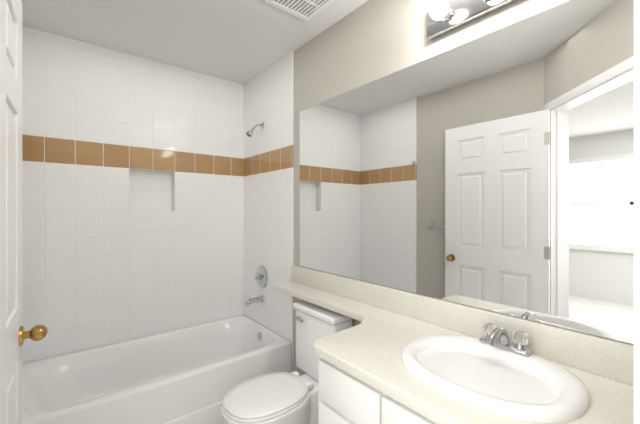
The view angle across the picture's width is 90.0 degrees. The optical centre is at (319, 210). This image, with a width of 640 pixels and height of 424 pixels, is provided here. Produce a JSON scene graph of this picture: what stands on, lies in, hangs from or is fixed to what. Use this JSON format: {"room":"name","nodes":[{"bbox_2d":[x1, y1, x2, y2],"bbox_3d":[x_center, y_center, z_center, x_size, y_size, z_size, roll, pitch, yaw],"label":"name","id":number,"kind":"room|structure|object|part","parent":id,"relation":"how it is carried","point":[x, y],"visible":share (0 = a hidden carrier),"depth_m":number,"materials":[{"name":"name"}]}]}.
{"room":"bathroom","nodes":[
{"label":"bathroom","id":0,"kind":"room"},
{"bbox_2d":[22,26,243,363],"bbox_3d":[-1.357,0.110,2.557,1.580,2.580,0.100,0,0,-39],"label":"tiled wall","id":1,"kind":"structure","parent":0,"point":[132,197],"depth_m":2.40,"materials":[{"name":"white tile"}]},
{"bbox_2d":[21,0,367,84],"bbox_3d":[-1.246,-1.210,-0.361,5.480,0.060,5.175,0,0,-39],"label":"ceiling","id":2,"kind":"structure","parent":0,"point":[243,42],"depth_m":2.08,"materials":[{"name":"white paint"}]},
{"bbox_2d":[265,0,334,21],"bbox_3d":[-0.099,-1.173,1.767,0.300,0.014,0.300,0,0,-39],"label":"ceiling vent","id":3,"kind":"object","parent":2,"relation":"in","point":[313,11],"depth_m":1.84,"materials":[{"name":"white plastic"}]},
{"bbox_3d":[-0.099,-1.178,1.767,0.244,0.003,0.244,0,0,-39],"label":"ceiling vent dark","id":4,"kind":"part","parent":3,"relation":"part of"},
{"bbox_2d":[293,0,633,375],"bbox_3d":[0.767,0.110,1.269,0.100,2.580,5.175,0,0,-39],"label":"wall","id":5,"kind":"structure","parent":0,"point":[368,41],"depth_m":1.81,"materials":[{"name":"grey paint"}]},
{"bbox_2d":[244,51,292,371],"bbox_3d":[-0.458,0.110,2.696,0.008,2.580,0.815,0,0,-39],"label":"tile","id":6,"kind":"structure","parent":5,"relation":"attached to","point":[268,187],"depth_m":2.63,"materials":[{"name":"white tile"}]},
{"bbox_2d":[244,295,263,305],"bbox_3d":[-0.556,0.757,2.678,0.167,0.073,0.060,0,0,-39],"label":"tub spout","id":7,"kind":"object","parent":6,"relation":"attached to","point":[254,300],"visible":1,"depth_m":2.67,"materials":[{"name":"silver metal"}]},
{"bbox_2d":[246,122,263,136],"bbox_3d":[-0.549,-0.679,2.684,0.149,0.142,0.060,0,0,-39],"label":"shower head","id":8,"kind":"object","parent":6,"relation":"attached to","point":[249,133],"visible":1,"depth_m":2.67},
{"bbox_2d":[255,265,267,287],"bbox_3d":[-0.517,0.566,2.709,0.068,0.190,0.190,0,0,-39],"label":"shower valve","id":9,"kind":"object","parent":6,"relation":"attached to","point":[261,276],"visible":1,"depth_m":2.69,"materials":[{"name":"silver metal"}]},
{"bbox_2d":[291,265,633,384],"bbox_3d":[0.456,0.465,1.555,0.020,0.118,2.104,0,0,-39],"label":"backsplash","id":10,"kind":"structure","parent":5,"relation":"attached to","point":[603,353],"depth_m":1.30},
{"bbox_2d":[300,0,633,343],"bbox_3d":[0.481,-0.153,1.536,0.006,1.113,1.990,0,0,-39],"label":"mirror","id":11,"kind":"object","parent":5,"relation":"attached to","point":[493,171],"visible":1,"depth_m":1.26,"materials":[{"name":"white mirror"}]},
{"bbox_2d":[427,0,518,39],"bbox_3d":[0.697,-0.850,1.164,0.139,0.120,0.740,0,0,-39],"label":"light bar","id":12,"kind":"object","parent":5,"relation":"attached to","point":[444,17],"visible":1,"depth_m":1.34,"materials":[{"name":"silver metal"}]},
{"bbox_3d":[-1.246,1.430,-0.361,5.480,0.060,5.175,0,0,-39],"label":"floor","id":13,"kind":"structure","parent":0,"visible":0},
{"bbox_2d":[22,315,290,423],"bbox_3d":[-1.064,1.190,2.196,1.560,0.420,0.825,0,0,-39],"label":"bathtub","id":14,"kind":"object","parent":13,"relation":"on","point":[193,374],"visible":0.85,"depth_m":2.12,"materials":[{"name":"white ceramic"}]},
{"bbox_2d":[221,301,352,423],"bbox_3d":[-0.192,0.999,1.795,0.717,0.802,0.400,0,0,-39],"label":"toilet","id":15,"kind":"object","parent":13,"relation":"on","point":[281,398],"visible":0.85,"depth_m":1.76,"materials":[{"name":"white ceramic"}]},
{"bbox_3d":[-0.287,0.998,1.718,0.460,0.016,0.360,0,0,-39],"label":"seat","id":16,"kind":"part","parent":15,"relation":"part of","materials":[{"name":"white plastic"}]},
{"bbox_3d":[-0.276,0.984,1.728,0.480,0.045,0.354,0,0,-39],"label":"lid","id":17,"kind":"part","parent":15,"relation":"part of","materials":[{"name":"white plastic"}]},
{"bbox_3d":[-0.127,0.685,1.999,0.021,0.028,0.084,0,0,-39],"label":"lever","id":18,"kind":"part","parent":15,"relation":"part of","materials":[{"name":"silver metal"}]},
{"bbox_3d":[0.017,0.617,1.964,0.180,0.037,0.400,0,0,-39],"label":"tank lid","id":19,"kind":"part","parent":15,"relation":"part of","materials":[{"name":"white ceramic"}]},
{"bbox_3d":[0.018,0.825,1.966,0.163,0.379,0.380,0,0,-39],"label":"tank","id":20,"kind":"part","parent":15,"relation":"part of","materials":[{"name":"white ceramic"}]},
{"bbox_2d":[318,361,429,423],"bbox_3d":[0.552,0.982,1.001,0.565,0.836,1.121,0,0,-39],"label":"bathroom vanity","id":21,"kind":"object","parent":13,"relation":"on","point":[341,398],"depth_m":1.10,"materials":[{"name":"white wood"}]},
{"bbox_2d":[274,281,633,423],"bbox_3d":[0.239,0.544,1.379,0.578,0.040,2.104,0,0,-39],"label":"countertop","id":22,"kind":"structure","parent":21,"relation":"on","point":[350,351],"depth_m":1.08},
{"bbox_2d":[374,321,609,423],"bbox_3d":[0.534,0.582,1.045,0.444,0.168,0.530,0,0,-39],"label":"sink","id":23,"kind":"object","parent":22,"relation":"in","point":[515,388],"depth_m":1.00,"materials":[{"name":"white ceramic"}]},
{"bbox_2d":[478,321,533,356],"bbox_3d":[0.630,0.456,1.129,0.159,0.084,0.164,0,0,-39],"label":"faucet","id":24,"kind":"object","parent":22,"relation":"on","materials":[{"name":"silver metal"}]},
{"bbox_3d":[-0.083,0.110,0.376,1.154,2.580,1.154,0,0,-39],"label":"wall","id":25,"kind":"structure","parent":0,"visible":0},
{"bbox_2d":[0,0,47,423],"bbox_3d":[-0.842,0.321,0.837,0.182,2.135,0.811,0,0,-39],"label":"door","id":26,"kind":"structure","parent":25,"relation":"in","point":[13,334],"depth_m":0.97,"materials":[{"name":"white paint"}]},
{"bbox_3d":[-1.066,0.438,1.114,0.182,0.068,0.098,0,0,-39],"label":"knob","id":27,"kind":"part","parent":26,"relation":"part of","materials":[{"name":"gold metal"}]},
{"bbox_2d":[634,0,639,423],"bbox_3d":[-0.126,0.318,0.380,1.047,2.165,0.120,0,0,6],"label":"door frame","id":28,"kind":"structure","parent":25,"relation":"attached to","point":[636,211],"depth_m":0.38,"materials":[{"name":"white paint"}]}
]}

